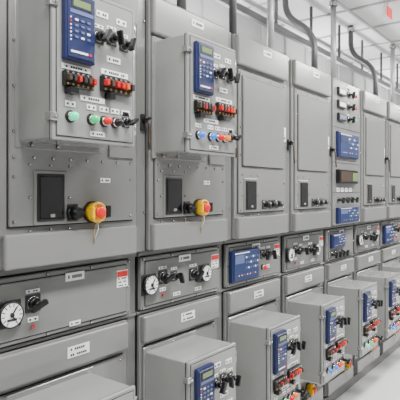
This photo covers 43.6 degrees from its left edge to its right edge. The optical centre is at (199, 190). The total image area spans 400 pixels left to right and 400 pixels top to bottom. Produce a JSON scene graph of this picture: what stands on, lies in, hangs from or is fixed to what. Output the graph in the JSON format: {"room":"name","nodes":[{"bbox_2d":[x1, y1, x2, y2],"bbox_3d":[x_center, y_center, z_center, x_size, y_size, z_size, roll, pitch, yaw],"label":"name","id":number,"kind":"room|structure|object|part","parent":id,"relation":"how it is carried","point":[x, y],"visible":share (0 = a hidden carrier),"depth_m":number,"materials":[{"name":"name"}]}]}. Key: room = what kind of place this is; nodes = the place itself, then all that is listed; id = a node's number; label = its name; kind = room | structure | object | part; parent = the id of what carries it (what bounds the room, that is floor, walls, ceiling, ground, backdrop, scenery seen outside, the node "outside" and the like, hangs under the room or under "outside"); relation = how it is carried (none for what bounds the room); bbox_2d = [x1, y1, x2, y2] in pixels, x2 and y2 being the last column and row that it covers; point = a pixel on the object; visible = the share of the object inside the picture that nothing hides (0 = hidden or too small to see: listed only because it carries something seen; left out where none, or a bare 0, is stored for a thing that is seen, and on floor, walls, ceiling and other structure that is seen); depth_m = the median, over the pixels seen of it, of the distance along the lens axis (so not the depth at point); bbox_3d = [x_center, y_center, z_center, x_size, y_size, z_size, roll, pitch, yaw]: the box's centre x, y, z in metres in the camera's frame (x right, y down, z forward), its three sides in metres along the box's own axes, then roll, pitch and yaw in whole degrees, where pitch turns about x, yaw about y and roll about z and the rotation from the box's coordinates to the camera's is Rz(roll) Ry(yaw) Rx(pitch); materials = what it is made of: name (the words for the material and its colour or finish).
{"room":"electrical room","nodes":[
{"label":"electrical room","id":0,"kind":"room"},
{"bbox_2d":[168,0,399,105],"bbox_3d":[0.651,-0.010,4.816,0.100,3.200,13.600,0,0,38],"label":"wall","id":1,"kind":"structure","parent":0,"point":[217,13],"depth_m":4.82,"materials":[{"name":"paint"}]},
{"bbox_2d":[165,0,396,104],"bbox_3d":[0.723,-0.010,4.811,0.020,3.200,13.080,0,0,38],"label":"trim","id":2,"kind":"structure","parent":1,"relation":"attached to","point":[203,1],"depth_m":5.33,"materials":[{"name":"grey paint"}]},
{"bbox_2d":[237,0,399,88],"bbox_3d":[2.316,-1.660,3.520,4.120,0.100,13.600,0,0,38],"label":"ceiling","id":3,"kind":"structure","parent":0,"point":[300,9],"depth_m":4.83,"materials":[{"name":"paint"}]},
{"bbox_2d":[213,0,399,94],"bbox_3d":[0.559,-1.425,3.886,0.101,0.370,7.620,0,0,38],"label":"rail","id":4,"kind":"object","parent":3,"relation":"attached to","point":[241,9],"visible":0.86,"depth_m":4.31,"materials":[{"name":"grey metal"}]},
{"bbox_2d":[247,0,399,86],"bbox_3d":[2.316,-1.603,3.520,4.120,0.013,13.600,0,0,38],"label":"grid","id":5,"kind":"object","parent":3,"relation":"attached to","point":[340,4],"depth_m":4.81,"materials":[{"name":"white metal"}]},
{"bbox_2d":[382,2,391,22],"bbox_3d":[1.601,-1.535,4.266,0.036,0.150,0.180,0,0,38],"label":"exit sign","id":6,"kind":"object","parent":3,"relation":"hanging from","point":[386,9],"visible":1,"depth_m":4.22,"materials":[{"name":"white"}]},
{"bbox_2d":[336,347,399,399],"bbox_3d":[2.316,1.640,3.520,4.120,0.100,13.600,0,0,38],"label":"floor","id":7,"kind":"structure","parent":0,"point":[382,382],"depth_m":4.11,"materials":[{"name":"white concrete"}]},
{"bbox_2d":[0,0,151,399],"bbox_3d":[-0.673,0.380,2.019,1.128,2.420,0.680,0,0,38],"label":"tall cabinet","id":8,"kind":"object","parent":7,"relation":"on","point":[73,119],"visible":1,"depth_m":1.70,"materials":[{"name":"grey metal"}]},
{"bbox_3d":[-0.488,1.021,1.845,0.057,0.978,0.615,0,0,38],"label":"door","id":9,"kind":"part","parent":8,"relation":"part of","materials":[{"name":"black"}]},
{"bbox_3d":[-0.491,0.400,1.853,0.042,0.235,0.624,0,0,38],"label":"voltage drawer","id":10,"kind":"part","parent":8,"relation":"part of","materials":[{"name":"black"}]},
{"bbox_3d":[-0.444,-0.286,1.810,0.053,1.081,0.615,0,0,38],"label":"door","id":11,"kind":"part","parent":8,"relation":"part of","materials":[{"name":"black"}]},
{"bbox_2d":[135,0,241,399],"bbox_3d":[-0.267,0.380,2.540,1.128,2.420,0.640,0,0,38],"label":"tall cabinet","id":12,"kind":"object","parent":7,"relation":"on","point":[181,353],"visible":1,"depth_m":2.16,"materials":[{"name":"grey metal"}]},
{"bbox_3d":[-0.083,1.021,2.365,0.057,0.978,0.575,0,0,38],"label":"door","id":13,"kind":"part","parent":12,"relation":"part of","materials":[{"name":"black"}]},
{"bbox_3d":[-0.085,0.400,2.374,0.042,0.235,0.584,0,0,38],"label":"voltage drawer","id":14,"kind":"part","parent":12,"relation":"part of","materials":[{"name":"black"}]},
{"bbox_2d":[177,0,185,9],"bbox_3d":[-0.185,-1.220,2.552,0.314,0.778,0.076,0,0,38],"label":"conduit pipe","id":15,"kind":"object","parent":12,"relation":"on","point":[180,3],"visible":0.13,"depth_m":2.46,"materials":[{"name":"grey metal"}]},
{"bbox_3d":[-0.039,-0.286,2.331,0.053,1.081,0.575,0,0,38],"label":"door","id":16,"kind":"part","parent":12,"relation":"part of","materials":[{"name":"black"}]},
{"bbox_2d":[222,34,306,399],"bbox_3d":[0.126,0.380,3.045,1.128,2.420,0.640,0,0,38],"label":"tall cabinet","id":17,"kind":"object","parent":7,"relation":"on","point":[269,345],"visible":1,"depth_m":2.72,"materials":[{"name":"grey metal"}]},
{"bbox_2d":[229,0,236,33],"bbox_3d":[0.198,-1.220,3.014,0.076,0.778,0.076,0,0,38],"label":"conduit pipe","id":18,"kind":"object","parent":17,"relation":"on","point":[232,3],"visible":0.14,"depth_m":2.99,"materials":[{"name":"grey metal"}]},
{"bbox_3d":[0.310,1.021,2.870,0.057,0.978,0.575,0,0,38],"label":"door","id":19,"kind":"part","parent":17,"relation":"part of","materials":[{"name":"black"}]},
{"bbox_3d":[0.308,0.400,2.879,0.042,0.235,0.584,0,0,38],"label":"voltage drawer","id":20,"kind":"part","parent":17,"relation":"part of","materials":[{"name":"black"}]},
{"bbox_3d":[0.354,-0.286,2.836,0.053,1.081,0.575,0,0,38],"label":"door","id":21,"kind":"part","parent":17,"relation":"part of","materials":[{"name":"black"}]},
{"bbox_2d":[267,0,273,48],"bbox_3d":[0.475,-1.220,3.369,0.076,0.778,0.076,0,0,38],"label":"conduit pipe","id":22,"kind":"object","parent":17,"relation":"on","point":[270,3],"visible":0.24,"depth_m":3.35,"materials":[{"name":"silver metal"}]},
{"bbox_2d":[281,59,351,399],"bbox_3d":[0.519,0.380,3.550,1.128,2.420,0.640,0,0,38],"label":"tall cabinet","id":23,"kind":"object","parent":7,"relation":"on","point":[322,319],"visible":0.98,"depth_m":3.21,"materials":[{"name":"grey metal"}]},
{"bbox_2d":[282,0,317,68],"bbox_3d":[0.748,-1.220,3.752,0.314,0.778,0.076,0,0,38],"label":"conduit pipe","id":24,"kind":"object","parent":23,"relation":"on","point":[314,48],"visible":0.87,"depth_m":3.69,"materials":[{"name":"grey metal"}]},
{"bbox_3d":[0.703,1.021,3.375,0.057,0.978,0.575,0,0,38],"label":"door","id":25,"kind":"part","parent":23,"relation":"part of","materials":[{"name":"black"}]},
{"bbox_3d":[0.701,0.400,3.384,0.042,0.235,0.584,0,0,38],"label":"voltage drawer","id":26,"kind":"part","parent":23,"relation":"part of","materials":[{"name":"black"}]},
{"bbox_3d":[0.748,-0.286,3.341,0.053,1.081,0.575,0,0,38],"label":"door","id":27,"kind":"part","parent":23,"relation":"part of","materials":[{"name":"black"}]},
{"bbox_2d":[323,78,383,399],"bbox_3d":[0.894,0.380,4.031,1.128,2.420,0.580,0,0,38],"label":"tall cabinet","id":28,"kind":"object","parent":7,"relation":"on","point":[362,304],"visible":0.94,"depth_m":3.71,"materials":[{"name":"grey metal"}]},
{"bbox_2d":[329,0,337,78],"bbox_3d":[1.120,-1.220,4.197,0.076,0.778,0.076,0,0,38],"label":"conduit pipe","id":29,"kind":"object","parent":28,"relation":"on","point":[333,4],"visible":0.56,"depth_m":4.18,"materials":[{"name":"silver metal"}]},
{"bbox_3d":[1.078,1.021,3.857,0.057,0.978,0.515,0,0,38],"label":"door","id":30,"kind":"part","parent":28,"relation":"part of","materials":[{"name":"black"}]},
{"bbox_3d":[1.076,0.400,3.866,0.042,0.235,0.524,0,0,38],"label":"voltage drawer","id":31,"kind":"part","parent":28,"relation":"part of","materials":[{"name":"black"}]},
{"bbox_3d":[1.122,-0.287,3.841,0.030,1.074,0.536,0,0,38],"label":"door","id":32,"kind":"part","parent":28,"relation":"part of","materials":[{"name":"grey paint"}]},
{"bbox_2d":[353,90,399,383],"bbox_3d":[1.268,0.380,4.513,1.128,2.420,0.640,0,0,38],"label":"tall cabinet","id":33,"kind":"object","parent":7,"relation":"on","point":[366,251],"visible":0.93,"depth_m":4.18,"materials":[{"name":"grey metal"}]},
{"bbox_2d":[347,25,377,95],"bbox_3d":[1.565,-1.220,4.801,0.314,0.778,0.076,0,0,38],"label":"conduit pipe","id":34,"kind":"object","parent":33,"relation":"on","point":[350,30],"visible":0.9,"depth_m":4.79,"materials":[{"name":"grey metal"}]},
{"bbox_3d":[1.453,1.021,4.338,0.057,0.978,0.575,0,0,38],"label":"door","id":35,"kind":"part","parent":33,"relation":"part of","materials":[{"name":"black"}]},
{"bbox_3d":[1.450,0.400,4.347,0.042,0.235,0.584,0,0,38],"label":"voltage drawer","id":36,"kind":"part","parent":33,"relation":"part of","materials":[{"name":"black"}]},
{"bbox_3d":[1.497,-0.286,4.304,0.053,1.081,0.575,0,0,38],"label":"door","id":37,"kind":"part","parent":33,"relation":"part of","materials":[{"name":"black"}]},
{"bbox_2d":[379,101,399,362],"bbox_3d":[1.662,0.380,5.018,1.128,2.420,0.640,0,0,38],"label":"tall cabinet","id":38,"kind":"object","parent":7,"relation":"on","point":[389,228],"visible":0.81,"depth_m":4.69,"materials":[{"name":"grey metal"}]},
{"bbox_3d":[1.846,1.021,4.843,0.057,0.978,0.575,0,0,38],"label":"door","id":39,"kind":"part","parent":38,"relation":"part of","materials":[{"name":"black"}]},
{"bbox_3d":[1.843,0.400,4.852,0.042,0.235,0.584,0,0,38],"label":"voltage drawer","id":40,"kind":"part","parent":38,"relation":"part of","materials":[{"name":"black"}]},
{"bbox_3d":[1.890,-0.286,4.809,0.053,1.081,0.575,0,0,38],"label":"door","id":41,"kind":"part","parent":38,"relation":"part of","materials":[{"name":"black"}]},
{"bbox_3d":[2.055,0.380,5.523,1.128,2.420,0.640,0,0,38],"label":"cabinet","id":42,"kind":"object","parent":7,"relation":"on","visible":0},
{"bbox_2d":[389,43,395,103],"bbox_3d":[2.103,-1.220,5.460,0.076,0.778,0.076,0,0,38],"label":"conduit pipe","id":43,"kind":"object","parent":42,"relation":"on","point":[392,47],"visible":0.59,"depth_m":5.44,"materials":[{"name":"silver metal"}]}
]}

